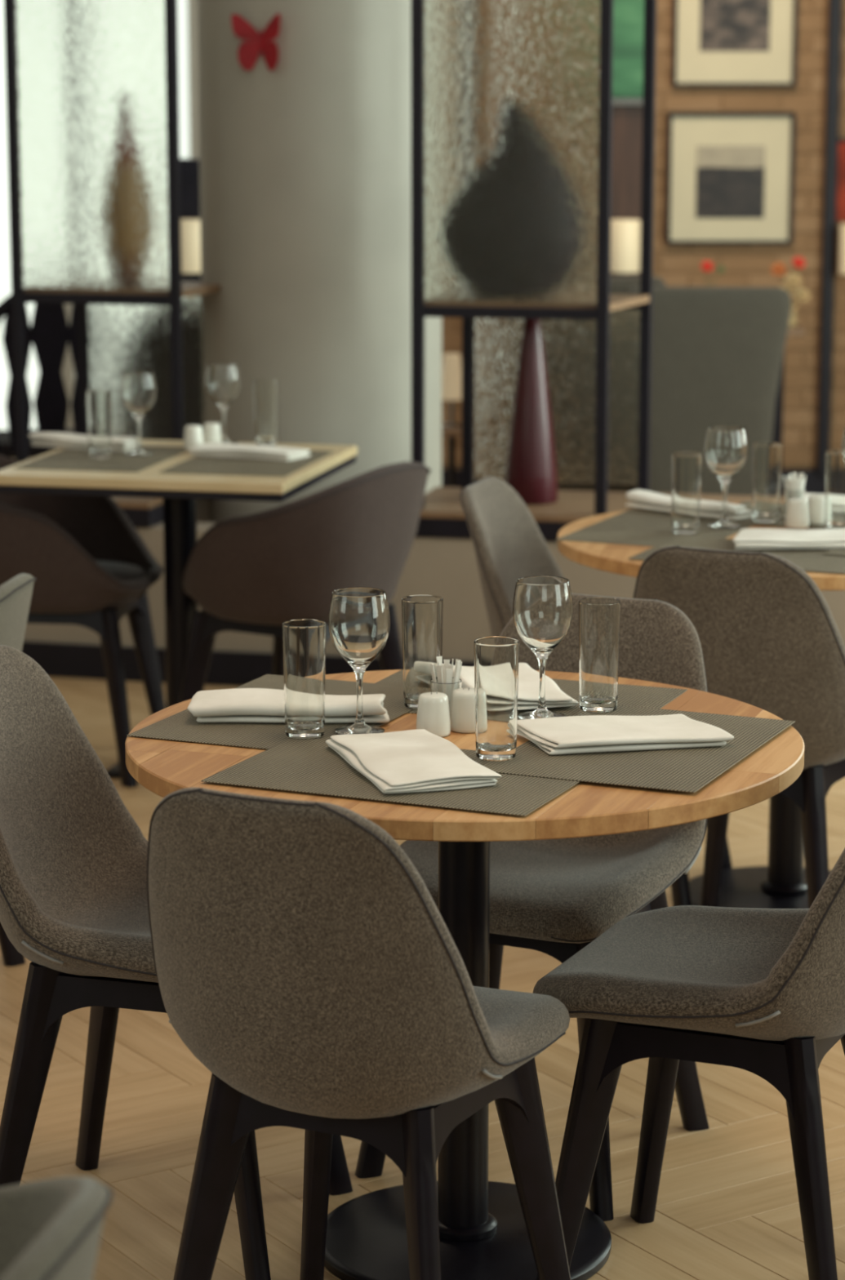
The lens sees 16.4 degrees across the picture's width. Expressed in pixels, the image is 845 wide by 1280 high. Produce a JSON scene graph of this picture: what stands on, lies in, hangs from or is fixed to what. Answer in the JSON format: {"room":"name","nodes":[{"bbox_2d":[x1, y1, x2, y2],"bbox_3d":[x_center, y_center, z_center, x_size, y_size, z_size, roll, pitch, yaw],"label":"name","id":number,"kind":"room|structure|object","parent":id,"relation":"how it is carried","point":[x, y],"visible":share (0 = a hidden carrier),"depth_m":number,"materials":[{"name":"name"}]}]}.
{"room":"restaurant dining room","nodes":[
{"label":"restaurant dining room","id":0,"kind":"room"},
{"bbox_2d":[23,522,165,648],"bbox_3d":[-1.634,-0.154,8.324,1.969,0.430,0.120,3,11,15],"label":"wall","id":1,"kind":"structure","parent":0,"point":[153,537],"depth_m":8.06,"materials":[{"name":"paint"}]},
{"bbox_2d":[110,496,208,528],"bbox_3d":[-1.580,-0.242,8.592,1.927,0.500,0.712,3,11,15],"label":"trim","id":2,"kind":"structure","parent":1,"relation":"attached to","point":[142,512],"depth_m":7.99,"materials":[{"name":"brown wood"}]},
{"bbox_2d":[3,0,220,462],"bbox_3d":[-0.841,-1.376,8.266,0.547,1.849,0.408,3,11,13],"label":"glass partition","id":3,"kind":"object","parent":2,"relation":"on","point":[92,86],"visible":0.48,"depth_m":8.11,"materials":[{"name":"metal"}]},
{"bbox_2d":[22,640,474,686],"bbox_3d":[-0.102,0.085,7.973,5.132,0.095,0.197,3,11,15],"label":"baseboard","id":4,"kind":"structure","parent":1,"relation":"attached to","point":[57,660],"depth_m":8.05,"materials":[{"name":"black wood"}]},
{"bbox_2d":[196,0,441,523],"bbox_3d":[-0.295,-1.445,8.480,0.704,2.904,0.704,0,11,0],"label":"wall column","id":5,"kind":"structure","parent":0,"point":[305,162],"depth_m":8.23,"materials":[{"name":"grey paint"}]},
{"bbox_2d":[231,13,280,71],"bbox_3d":[-0.453,-1.654,8.095,0.158,0.158,0.032,5,12,26],"label":"ornament","id":6,"kind":"object","parent":5,"relation":"attached to","point":[248,51],"visible":1,"depth_m":8.10,"materials":[{"name":"paper"}]},
{"bbox_2d":[0,676,844,1279],"bbox_3d":[0.000,0.644,5.525,6.400,0.068,13.400,0,11,0],"label":"floor","id":7,"kind":"structure","parent":0,"point":[727,1206],"depth_m":4.58,"materials":[{"name":"brown wood"}]},
{"bbox_2d":[0,573,36,966],"bbox_3d":[-0.970,0.264,5.273,0.547,0.774,0.576,2,11,8],"label":"tub chair","id":8,"kind":"object","parent":7,"relation":"on","point":[15,593],"visible":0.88,"depth_m":5.18,"materials":[{"name":"grey fabric"}]},
{"bbox_2d":[0,294,79,458],"bbox_3d":[-1.240,-0.706,9.714,0.443,0.982,0.472,-2,11,-10],"label":"decorative sculpture","id":9,"kind":"object","parent":7,"relation":"on","point":[50,333],"visible":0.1,"depth_m":9.48,"materials":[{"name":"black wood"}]},
{"bbox_2d":[0,1176,113,1279],"bbox_3d":[-0.530,0.826,2.390,0.547,0.774,0.576,2,11,12],"label":"tub chair","id":10,"kind":"object","parent":7,"relation":"on","point":[51,1228],"visible":1,"depth_m":2.35,"materials":[{"name":"grey fabric"}]},
{"bbox_2d":[0,455,165,787],"bbox_3d":[-0.900,-0.081,7.048,0.547,0.774,0.576,1,11,6],"label":"tub chair","id":11,"kind":"object","parent":7,"relation":"on","point":[91,567],"visible":0.82,"depth_m":6.87,"materials":[{"name":"fabric"}]},
{"bbox_2d":[0,644,352,1279],"bbox_3d":[-0.396,0.443,4.194,0.534,0.835,0.448,3,11,15],"label":"dining chair","id":12,"kind":"object","parent":7,"relation":"on","point":[73,900],"visible":0.48,"depth_m":4.21,"materials":[{"name":"grey fabric"}]},
{"bbox_2d":[0,439,357,778],"bbox_3d":[-0.577,-0.061,7.003,0.700,0.749,0.700,2,11,12],"label":"square table","id":13,"kind":"object","parent":7,"relation":"on","point":[180,492],"visible":0.43,"depth_m":6.72,"materials":[{"name":"brown wood"}]},
{"bbox_2d":[13,445,189,471],"bbox_3d":[-0.750,-0.434,6.959,0.300,0.001,0.460,2,11,12],"label":"placemat","id":14,"kind":"object","parent":13,"relation":"on","point":[68,459],"visible":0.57,"depth_m":6.89,"materials":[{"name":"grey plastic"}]},
{"bbox_2d":[28,431,137,451],"bbox_3d":[-0.825,-0.485,7.133,0.280,0.031,0.080,5,12,24],"label":"napkin","id":15,"kind":"object","parent":14,"relation":"on","point":[51,439],"visible":0.78,"depth_m":7.12,"materials":[{"name":"white fabric"}]},
{"bbox_2d":[86,389,111,457],"bbox_3d":[-0.767,-0.514,6.949,0.060,0.158,0.060,9,14,40],"label":"tumbler","id":16,"kind":"object","parent":14,"relation":"on","point":[99,402],"visible":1,"depth_m":6.93,"materials":[{"name":"clear glass"}]},
{"bbox_2d":[120,370,155,456],"bbox_3d":[-0.678,-0.541,6.989,0.085,0.197,0.085,-6,13,-28],"label":"wine glass","id":17,"kind":"object","parent":14,"relation":"on","point":[138,388],"visible":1,"depth_m":6.95,"materials":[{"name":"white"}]},
{"bbox_2d":[183,424,203,449],"bbox_3d":[-0.556,-0.493,7.102,0.048,0.059,0.048,7,13,32],"label":"shaker","id":18,"kind":"object","parent":13,"relation":"on","point":[193,437],"visible":0.78,"depth_m":7.08,"materials":[{"name":"white ceramic"}]},
{"bbox_2d":[202,422,222,443],"bbox_3d":[-0.515,-0.504,7.156,0.048,0.059,0.048,7,13,32],"label":"shaker","id":19,"kind":"object","parent":13,"relation":"on","point":[211,430],"visible":0.74,"depth_m":7.14,"materials":[{"name":"white ceramic"}]},
{"bbox_2d":[205,362,240,444],"bbox_3d":[-0.490,-0.582,7.202,0.085,0.197,0.085,-6,13,-28],"label":"wine glass","id":20,"kind":"object","parent":13,"relation":"on","point":[223,381],"visible":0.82,"depth_m":7.16,"materials":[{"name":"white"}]},
{"bbox_2d":[159,450,334,476],"bbox_3d":[-0.408,-0.420,6.885,0.300,0.001,0.460,2,11,12],"label":"placemat","id":21,"kind":"object","parent":13,"relation":"on","point":[198,464],"visible":0.76,"depth_m":6.81,"materials":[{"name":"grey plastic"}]},
{"bbox_2d":[186,442,310,461],"bbox_3d":[-0.415,-0.452,6.988,0.281,0.021,0.124,5,12,25],"label":"napkin","id":22,"kind":"object","parent":21,"relation":"on","point":[209,449],"visible":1,"depth_m":6.96,"materials":[{"name":"white fabric"}]},
{"bbox_2d":[253,379,277,445],"bbox_3d":[-0.384,-0.558,7.176,0.060,0.158,0.060,-5,12,-25],"label":"tumbler","id":23,"kind":"object","parent":13,"relation":"on","point":[265,391],"visible":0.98,"depth_m":7.15,"materials":[{"name":"clear glass"}]},
{"bbox_2d":[179,158,200,281],"bbox_3d":[-0.790,-0.974,10.100,0.160,1.360,0.120,0,11,0],"label":"trim","id":24,"kind":"structure","parent":7,"relation":"on","point":[188,167],"depth_m":9.93,"materials":[{"name":"black metal"}]},
{"bbox_2d":[180,218,200,273],"bbox_3d":[-0.785,-1.333,9.877,0.118,0.175,0.179,0,11,0],"label":"wall lamp","id":25,"kind":"object","parent":24,"relation":"attached to","point":[190,228],"visible":0.59,"depth_m":9.80,"materials":[{"name":"beige fabric"}]},
{"bbox_2d":[179,461,431,702],"bbox_3d":[-0.274,-0.049,6.881,0.547,0.774,0.576,7,13,32],"label":"tub chair","id":26,"kind":"object","parent":7,"relation":"on","point":[256,573],"visible":0.83,"depth_m":6.65,"materials":[{"name":"brown fabric"}]},
{"bbox_2d":[146,787,571,1279],"bbox_3d":[-0.079,0.544,3.679,0.448,0.835,0.534,5,12,25],"label":"dining chair","id":27,"kind":"object","parent":7,"relation":"on","point":[301,956],"visible":1,"depth_m":3.47,"materials":[{"name":"grey fabric"}]},
{"bbox_2d":[441,422,461,487],"bbox_3d":[0.105,-0.569,10.535,0.240,0.400,0.240,0,11,0],"label":"table","id":28,"kind":"object","parent":7,"relation":"on","point":[451,433],"visible":0.19,"depth_m":10.50,"materials":[{"name":"brown wood"}]},
{"bbox_2d":[441,353,462,427],"bbox_3d":[0.105,-0.893,10.472,0.092,0.260,0.092,0,11,0],"label":"table lamp","id":29,"kind":"object","parent":28,"relation":"on","point":[451,371],"visible":0.89,"depth_m":10.43,"materials":[{"name":"fabric"}]},
{"bbox_2d":[124,669,804,1279],"bbox_3d":[0.058,0.501,4.122,0.935,0.750,0.935,0,11,0],"label":"round table","id":30,"kind":"object","parent":7,"relation":"on","point":[483,1235],"visible":0.54,"depth_m":4.06,"materials":[{"name":"brown wood"}]},
{"bbox_2d":[127,674,412,749],"bbox_3d":[-0.184,0.103,4.190,0.300,0.001,0.450,5,12,22],"label":"placemat","id":31,"kind":"object","parent":30,"relation":"on","point":[183,726],"visible":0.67,"depth_m":4.10,"materials":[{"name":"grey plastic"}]},
{"bbox_2d":[187,688,390,723],"bbox_3d":[-0.187,0.093,4.144,0.286,0.034,0.107,0,11,0],"label":"napkin","id":32,"kind":"object","parent":31,"relation":"on","point":[237,704],"visible":0.73,"depth_m":4.11,"materials":[{"name":"white fabric"}]},
{"bbox_2d":[282,618,325,739],"bbox_3d":[-0.162,0.054,4.016,0.060,0.158,0.060,0,11,0],"label":"tumbler","id":33,"kind":"object","parent":31,"relation":"on","point":[304,640],"visible":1,"depth_m":4.00,"materials":[{"name":"clear glass"}]},
{"bbox_2d":[328,586,390,734],"bbox_3d":[-0.087,0.030,4.037,0.085,0.197,0.085,0,11,0],"label":"wine glass","id":34,"kind":"object","parent":31,"relation":"on","point":[359,620],"visible":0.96,"depth_m":4.00,"materials":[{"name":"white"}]},
{"bbox_2d":[200,735,580,816],"bbox_3d":[-0.020,0.173,3.824,0.450,0.001,0.300,5,12,23],"label":"placemat","id":35,"kind":"object","parent":30,"relation":"on","point":[311,766],"visible":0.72,"depth_m":3.76,"materials":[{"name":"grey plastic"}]},
{"bbox_2d":[325,728,501,793],"bbox_3d":[-0.021,0.157,3.849,0.162,0.020,0.294,-4,12,-20],"label":"napkin","id":36,"kind":"object","parent":35,"relation":"on","point":[420,760],"visible":1,"depth_m":3.80,"materials":[{"name":"white fabric"}]},
{"bbox_2d":[415,692,450,737],"bbox_3d":[0.015,0.102,4.051,0.048,0.059,0.048,0,11,0],"label":"shaker","id":37,"kind":"object","parent":30,"relation":"on","point":[433,716],"visible":0.87,"depth_m":4.03,"materials":[{"name":"white ceramic"}]},
{"bbox_2d":[430,677,462,714],"bbox_3d":[0.033,0.086,4.130,0.045,0.060,0.045,0,11,0],"label":"glass","id":38,"kind":"object","parent":30,"relation":"on","point":[447,689],"visible":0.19,"depth_m":4.11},
{"bbox_2d":[430,663,436,682],"bbox_3d":[0.019,0.070,4.121,0.014,0.076,0.009,-5,12,-25],"label":"sachet","id":39,"kind":"object","parent":38,"relation":"in","point":[433,672],"visible":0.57,"depth_m":4.11,"materials":[{"name":"white paper"}]},
{"bbox_2d":[435,656,442,665],"bbox_3d":[0.026,0.064,4.141,0.009,0.081,0.015,-5,12,-24],"label":"sachet","id":40,"kind":"object","parent":38,"relation":"in","point":[438,658],"visible":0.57,"depth_m":4.14,"materials":[{"name":"white paper"}]},
{"bbox_2d":[435,665,443,683],"bbox_3d":[0.026,0.072,4.114,0.009,0.076,0.014,5,12,26],"label":"sachet","id":41,"kind":"object","parent":38,"relation":"in","point":[439,668],"visible":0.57,"depth_m":4.10,"materials":[{"name":"white paper"}]},
{"bbox_2d":[441,665,444,683],"bbox_3d":[0.030,0.071,4.133,0.009,0.070,0.006,-6,12,-27],"label":"sachet","id":42,"kind":"object","parent":38,"relation":"in","point":[443,668],"visible":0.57,"depth_m":4.13,"materials":[{"name":"white paper"}]},
{"bbox_2d":[443,659,449,683],"bbox_3d":[0.034,0.067,4.134,0.009,0.078,0.007,1,11,7],"label":"sachet","id":43,"kind":"object","parent":38,"relation":"in","point":[446,662],"visible":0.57,"depth_m":4.13,"materials":[{"name":"white paper"}]},
{"bbox_2d":[445,668,452,683],"bbox_3d":[0.036,0.074,4.113,0.009,0.071,0.013,-2,11,-11],"label":"sachet","id":44,"kind":"object","parent":38,"relation":"in","point":[448,671],"visible":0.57,"depth_m":4.10,"materials":[{"name":"white paper"}]},
{"bbox_2d":[453,660,461,683],"bbox_3d":[0.045,0.068,4.117,0.015,0.081,0.009,9,14,38],"label":"sachet","id":45,"kind":"object","parent":38,"relation":"in","point":[458,663],"visible":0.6,"depth_m":4.11,"materials":[{"name":"white paper"}]},
{"bbox_2d":[449,687,475,733],"bbox_3d":[0.062,0.097,4.079,0.048,0.059,0.048,7,13,32],"label":"shaker","id":46,"kind":"object","parent":30,"relation":"on","point":[462,716],"visible":0.75,"depth_m":4.06,"materials":[{"name":"white ceramic"}]},
{"bbox_2d":[375,669,687,719],"bbox_3d":[0.130,0.085,4.291,0.450,0.001,0.300,4,12,21],"label":"placemat","id":47,"kind":"object","parent":30,"relation":"on","point":[654,697],"visible":0.29,"depth_m":4.31,"materials":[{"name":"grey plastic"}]},
{"bbox_2d":[401,595,443,709],"bbox_3d":[0.000,0.018,4.209,0.060,0.158,0.060,8,14,37],"label":"tumbler","id":48,"kind":"object","parent":47,"relation":"on","point":[422,615],"visible":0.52,"depth_m":4.18,"materials":[{"name":"clear glass"}]},
{"bbox_2d":[442,662,577,710],"bbox_3d":[0.111,0.056,4.304,0.193,0.045,0.268,-4,12,-18],"label":"napkin","id":49,"kind":"object","parent":47,"relation":"on","point":[528,689],"visible":0.36,"depth_m":4.24,"materials":[{"name":"white fabric"}]},
{"bbox_2d":[512,575,573,719],"bbox_3d":[0.169,0.013,4.121,0.085,0.197,0.085,-6,13,-28],"label":"wine glass","id":50,"kind":"object","parent":47,"relation":"on","point":[543,606],"visible":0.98,"depth_m":4.08,"materials":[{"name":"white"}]},
{"bbox_2d":[483,705,795,792],"bbox_3d":[0.298,0.143,3.972,0.300,0.001,0.450,5,12,23],"label":"placemat","id":51,"kind":"object","parent":30,"relation":"on","point":[689,770],"visible":0.55,"depth_m":3.88,"materials":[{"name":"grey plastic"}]},
{"bbox_2d":[473,636,519,760],"bbox_3d":[0.098,0.078,3.886,0.060,0.158,0.060,3,11,14],"label":"tumbler","id":52,"kind":"object","parent":51,"relation":"on","point":[495,658],"visible":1,"depth_m":3.86,"materials":[{"name":"clear glass"}]},
{"bbox_2d":[578,597,620,712],"bbox_3d":[0.252,0.022,4.176,0.060,0.158,0.060,-7,13,-32],"label":"tumbler","id":53,"kind":"object","parent":51,"relation":"on","point":[599,618],"visible":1,"depth_m":4.16,"materials":[{"name":"clear glass"}]},
{"bbox_2d":[516,713,733,755],"bbox_3d":[0.271,0.126,4.001,0.272,0.020,0.165,-3,11,-13],"label":"napkin","id":54,"kind":"object","parent":51,"relation":"on","point":[568,735],"visible":1,"depth_m":3.96,"materials":[{"name":"white fabric"}]},
{"bbox_2d":[355,592,709,1221],"bbox_3d":[0.189,0.383,4.505,0.448,0.835,0.534,5,12,25],"label":"dining chair","id":55,"kind":"object","parent":7,"relation":"on","point":[554,898],"visible":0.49,"depth_m":4.45,"materials":[{"name":"grey fabric"}]},
{"bbox_2d":[459,475,732,906],"bbox_3d":[0.358,0.101,5.955,0.534,0.835,0.448,3,12,17],"label":"dining chair","id":56,"kind":"object","parent":7,"relation":"on","point":[508,544],"visible":0.34,"depth_m":5.97,"materials":[{"name":"grey fabric"}]},
{"bbox_2d":[557,275,666,492],"bbox_3d":[0.547,-0.801,10.235,0.552,0.970,0.514,0,11,-2],"label":"chair","id":57,"kind":"object","parent":7,"relation":"on","point":[618,284],"visible":0.07,"depth_m":9.92,"materials":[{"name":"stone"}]},
{"bbox_2d":[609,106,642,275],"bbox_3d":[0.725,-1.614,10.668,0.190,2.400,0.160,0,11,0],"label":"trim","id":58,"kind":"structure","parent":7,"relation":"on","point":[627,121],"depth_m":10.57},
{"bbox_2d":[609,219,639,272],"bbox_3d":[0.722,-1.420,10.526,0.118,0.185,0.179,0,11,0],"label":"wall lamp","id":59,"kind":"object","parent":58,"relation":"attached to","point":[624,233],"visible":0.88,"depth_m":10.45,"materials":[{"name":"beige"}]},
{"bbox_2d":[612,0,644,106],"bbox_3d":[0.725,-2.284,10.444,0.170,0.740,0.035,0,11,0],"label":"wall screen","id":60,"kind":"object","parent":58,"relation":"attached to","point":[628,15],"visible":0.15,"depth_m":10.46,"materials":[{"name":"green"}]},
{"bbox_2d":[533,848,844,1279],"bbox_3d":[0.451,0.491,3.950,0.534,0.835,0.448,5,12,24],"label":"dining chair","id":61,"kind":"object","parent":7,"relation":"on","point":[760,992],"visible":0.89,"depth_m":3.84,"materials":[{"name":"grey fabric"}]},
{"bbox_2d":[557,502,844,908],"bbox_3d":[0.735,0.163,5.859,0.935,0.750,0.935,-2,11,-10],"label":"round table","id":62,"kind":"object","parent":7,"relation":"on","point":[782,883],"visible":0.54,"depth_m":5.87,"materials":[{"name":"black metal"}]},
{"bbox_2d":[555,508,755,546],"bbox_3d":[0.488,-0.225,5.882,0.300,0.001,0.450,5,12,23],"label":"placemat","id":63,"kind":"object","parent":62,"relation":"on","point":[633,526],"visible":0.57,"depth_m":5.85,"materials":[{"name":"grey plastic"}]},
{"bbox_2d":[671,451,702,533],"bbox_3d":[0.524,-0.292,5.811,0.060,0.158,0.060,-3,11,-15],"label":"tumbler","id":64,"kind":"object","parent":63,"relation":"on","point":[686,465],"visible":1,"depth_m":5.79,"materials":[{"name":"clear glass"}]},
{"bbox_2d":[625,488,752,519],"bbox_3d":[0.548,-0.281,6.063,0.300,0.033,0.062,10,15,42],"label":"napkin","id":65,"kind":"object","parent":63,"relation":"on","point":[642,499],"visible":0.76,"depth_m":6.06,"materials":[{"name":"white fabric"}]},
{"bbox_2d":[704,426,746,528],"bbox_3d":[0.608,-0.327,5.871,0.085,0.197,0.085,-6,13,-28],"label":"wine glass","id":66,"kind":"object","parent":63,"relation":"on","point":[725,446],"visible":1,"depth_m":5.83,"materials":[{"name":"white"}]},
{"bbox_2d":[628,535,844,573],"bbox_3d":[0.654,-0.162,5.554,0.450,0.001,0.300,5,12,23],"label":"placemat","id":67,"kind":"object","parent":62,"relation":"on","point":[808,559],"visible":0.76,"depth_m":5.57,"materials":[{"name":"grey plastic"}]},
{"bbox_2d":[733,528,844,549],"bbox_3d":[0.737,-0.197,5.665,0.290,0.018,0.170,0,11,-1],"label":"napkin","id":68,"kind":"object","parent":67,"relation":"on","point":[753,538],"visible":1,"depth_m":5.61,"materials":[{"name":"white fabric"}]},
{"bbox_2d":[701,501,825,528],"bbox_3d":[0.835,-0.253,6.012,0.450,0.001,0.300,5,12,23],"label":"placemat","id":69,"kind":"object","parent":62,"relation":"on","point":[748,504],"visible":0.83,"depth_m":5.96,"materials":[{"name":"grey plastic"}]},
{"bbox_2d":[752,442,782,522],"bbox_3d":[0.699,-0.320,5.938,0.060,0.158,0.060,-3,11,-14],"label":"tumbler","id":70,"kind":"object","parent":69,"relation":"on","point":[766,456],"visible":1,"depth_m":5.92,"materials":[{"name":"clear glass"}]},
{"bbox_2d":[782,488,805,518],"bbox_3d":[0.760,-0.279,5.982,0.045,0.060,0.045,0,11,0],"label":"glass","id":71,"kind":"object","parent":69,"relation":"on","point":[788,495],"visible":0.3,"depth_m":5.96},
{"bbox_2d":[784,480,788,490],"bbox_3d":[0.746,-0.292,5.973,0.013,0.071,0.009,-5,12,-24],"label":"sachet","id":72,"kind":"object","parent":71,"relation":"in","point":[785,481],"visible":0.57,"depth_m":5.96,"materials":[{"name":"white paper"}]},
{"bbox_2d":[788,480,792,490],"bbox_3d":[0.752,-0.291,5.966,0.009,0.073,0.014,6,13,30],"label":"sachet","id":73,"kind":"object","parent":71,"relation":"in","point":[790,482],"visible":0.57,"depth_m":5.96,"materials":[{"name":"white paper"}]},
{"bbox_2d":[795,477,799,490],"bbox_3d":[0.763,-0.293,5.963,0.009,0.077,0.014,-2,11,-10],"label":"sachet","id":74,"kind":"object","parent":71,"relation":"in","point":[797,479],"visible":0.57,"depth_m":5.95,"materials":[{"name":"white paper"}]},
{"bbox_2d":[799,472,803,489],"bbox_3d":[0.772,-0.301,5.989,0.015,0.082,0.009,-10,15,-42],"label":"sachet","id":75,"kind":"object","parent":71,"relation":"in","point":[801,473],"visible":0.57,"depth_m":5.99,"materials":[{"name":"white paper"}]},
{"bbox_2d":[799,480,804,490],"bbox_3d":[0.771,-0.292,5.968,0.009,0.072,0.014,-11,15,-43],"label":"sachet","id":76,"kind":"object","parent":71,"relation":"in","point":[802,481],"visible":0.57,"depth_m":5.96,"materials":[{"name":"white paper"}]},
{"bbox_2d":[804,493,824,502],"bbox_3d":[0.905,-0.284,6.077,0.251,0.031,0.130,2,11,10],"label":"napkin","id":77,"kind":"object","parent":69,"relation":"on","point":[806,495],"visible":0.05,"depth_m":6.11,"materials":[{"name":"white fabric"}]},
{"bbox_2d":[808,493,824,524],"bbox_3d":[0.800,-0.265,5.908,0.048,0.059,0.048,7,13,32],"label":"shaker","id":78,"kind":"object","parent":69,"relation":"on","point":[815,502],"visible":0.75,"depth_m":5.89,"materials":[{"name":"white ceramic"}]},
{"bbox_2d":[841,429,844,449],"bbox_3d":[0.885,-0.330,5.883,0.085,0.197,0.085,-6,13,-28],"label":"wine glass","id":79,"kind":"object","parent":69,"relation":"on","point":[843,437],"visible":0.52,"depth_m":5.86,"materials":[{"name":"white"}]},
{"bbox_2d":[784,497,808,528],"bbox_3d":[0.751,-0.255,5.859,0.048,0.059,0.048,7,13,32],"label":"shaker","id":80,"kind":"object","parent":62,"relation":"on","point":[797,515],"visible":1,"depth_m":5.84,"materials":[{"name":"white ceramic"}]},
{"bbox_2d":[822,548,844,555],"bbox_3d":[0.987,-0.192,5.690,0.300,0.001,0.450,5,12,23],"label":"placemat","id":81,"kind":"object","parent":62,"relation":"on","point":[833,551],"visible":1,"depth_m":5.56,"materials":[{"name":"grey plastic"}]},
{"bbox_2d":[824,449,844,528],"bbox_3d":[0.828,-0.295,5.806,0.060,0.158,0.060,9,14,40],"label":"tumbler","id":82,"kind":"object","parent":62,"relation":"on","point":[834,494],"visible":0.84,"depth_m":5.78,"materials":[{"name":"clear glass"}]},
{"bbox_2d":[620,286,791,496],"bbox_3d":[0.931,-0.708,9.754,0.552,0.970,0.514,1,11,4],"label":"chair","id":83,"kind":"object","parent":7,"relation":"on","point":[717,352],"visible":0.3,"depth_m":9.47,"materials":[{"name":"grey fabric"}]},
{"bbox_2d":[632,545,844,908],"bbox_3d":[0.633,0.206,5.415,0.448,0.835,0.534,5,12,26],"label":"dining chair","id":84,"kind":"object","parent":7,"relation":"on","point":[771,641],"visible":0.52,"depth_m":5.15,"materials":[{"name":"grey fabric"}]},
{"bbox_2d":[771,323,804,497],"bbox_3d":[1.100,-0.781,10.708,0.540,0.750,0.360,0,11,0],"label":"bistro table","id":85,"kind":"object","parent":7,"relation":"on","point":[797,331],"visible":0.09,"depth_m":10.53,"materials":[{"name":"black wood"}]},
{"bbox_2d":[701,260,725,286],"bbox_3d":[1.034,-1.237,10.454,0.098,0.241,0.064,0,11,0],"label":"flower vase","id":86,"kind":"object","parent":85,"relation":"on","point":[707,266],"visible":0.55,"depth_m":10.43,"materials":[{"name":"red plant"}]},
{"bbox_2d":[770,256,810,327],"bbox_3d":[1.317,-1.246,10.469,0.143,0.253,0.092,0,11,0],"label":"flower vase","id":87,"kind":"object","parent":85,"relation":"on","point":[793,281],"visible":0.72,"depth_m":10.46,"materials":[{"name":"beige plant"}]},
{"bbox_2d":[196,522,844,661],"bbox_3d":[0.862,-0.043,7.753,3.167,0.430,0.120,2,11,12],"label":"wall","id":88,"kind":"structure","parent":0,"point":[446,568],"depth_m":7.84,"materials":[{"name":"paint"}]},
{"bbox_2d":[414,486,783,541],"bbox_3d":[1.183,-0.097,7.845,2.445,0.500,0.472,2,11,12],"label":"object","id":89,"kind":"structure","parent":88,"relation":"attached to","point":[442,515],"depth_m":7.83,"materials":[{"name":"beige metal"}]},
{"bbox_2d":[504,318,558,504],"bbox_3d":[0.296,-0.632,7.934,0.148,0.515,0.148,0,11,0],"label":"vase","id":90,"kind":"object","parent":89,"relation":"on","point":[531,470],"visible":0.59,"depth_m":7.90,"materials":[{"name":"red ceramic"}]},
{"bbox_2d":[410,0,657,515],"bbox_3d":[0.300,-1.285,7.796,0.582,1.849,0.410,3,11,13],"label":"shelf","id":91,"kind":"object","parent":89,"relation":"on","point":[512,100],"visible":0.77,"depth_m":7.65,"materials":[{"name":"black metal"}]},
{"bbox_2d":[441,0,844,468],"bbox_3d":[1.530,-1.800,11.362,3.060,2.500,0.208,0,11,0],"label":"wall","id":92,"kind":"structure","parent":0,"point":[677,264],"depth_m":11.31,"materials":[{"name":"beige brick"}]},
{"bbox_2d":[441,468,825,497],"bbox_3d":[1.530,-0.611,11.480,3.060,0.120,0.030,0,11,0],"label":"baseboard","id":93,"kind":"structure","parent":92,"relation":"attached to","point":[814,483],"depth_m":11.46,"materials":[{"name":"black metal"}]},
{"bbox_2d":[666,112,795,244],"bbox_3d":[1.184,-1.774,11.241,0.486,0.500,0.030,0,11,0],"label":"framed picture","id":94,"kind":"object","parent":92,"relation":"attached to","point":[731,175],"visible":1,"depth_m":11.24,"materials":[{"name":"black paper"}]},
{"bbox_2d":[695,145,764,217],"bbox_3d":[1.184,-1.762,11.244,0.262,0.275,0.003,0,11,0],"label":"photograph","id":95,"kind":"object","parent":94,"relation":"attached to","point":[730,180],"depth_m":11.24},
{"bbox_2d":[671,0,797,86],"bbox_3d":[1.190,-2.361,11.127,0.470,0.500,0.030,0,11,0],"label":"framed picture","id":96,"kind":"object","parent":92,"relation":"attached to","point":[716,42],"visible":1,"depth_m":11.14,"materials":[{"name":"beige paper"}]},
{"bbox_2d":[699,0,770,51],"bbox_3d":[1.190,-2.380,11.123,0.265,0.275,0.003,0,11,0],"label":"photograph","id":97,"kind":"object","parent":96,"relation":"attached to","point":[725,25],"depth_m":11.13},
{"bbox_2d":[816,0,841,475],"bbox_3d":[1.568,-1.825,11.226,0.045,2.400,0.050,0,11,0],"label":"trim","id":98,"kind":"structure","parent":92,"relation":"attached to","point":[834,11],"depth_m":11.25,"materials":[{"name":"black metal"}]},
{"bbox_2d":[835,137,844,221],"bbox_3d":[1.700,-1.772,11.255,0.240,0.315,0.016,0,11,0],"label":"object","id":99,"kind":"object","parent":92,"relation":"attached to","point":[840,210],"visible":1,"depth_m":11.25,"materials":[{"name":"red fabric"}]},
{"bbox_2d":[838,223,844,274],"bbox_3d":[1.645,-1.503,11.225,0.098,0.190,0.158,0,11,0],"label":"wall lamp","id":100,"kind":"object","parent":92,"relation":"attached to","point":[842,237],"visible":1,"depth_m":11.17,"materials":[{"name":"beige"}]},
{"bbox_3d":[-1.500,-2.102,11.867,3.100,2.900,0.100,0,11,0],"label":"wall","id":101,"kind":"structure","parent":0,"visible":0},
{"bbox_2d":[0,0,63,430],"bbox_3d":[-1.885,-1.996,11.844,0.830,2.500,0.075,0,11,0],"label":"window","id":102,"kind":"structure","parent":101,"relation":"in","point":[33,373],"depth_m":11.95,"materials":[{"name":"white glass"}]},
{"bbox_2d":[63,0,199,428],"bbox_3d":[-1.185,-1.996,11.844,0.570,2.500,0.075,0,11,0],"label":"window","id":103,"kind":"structure","parent":101,"relation":"in","point":[187,11],"depth_m":11.80,"materials":[{"name":"white glass"}]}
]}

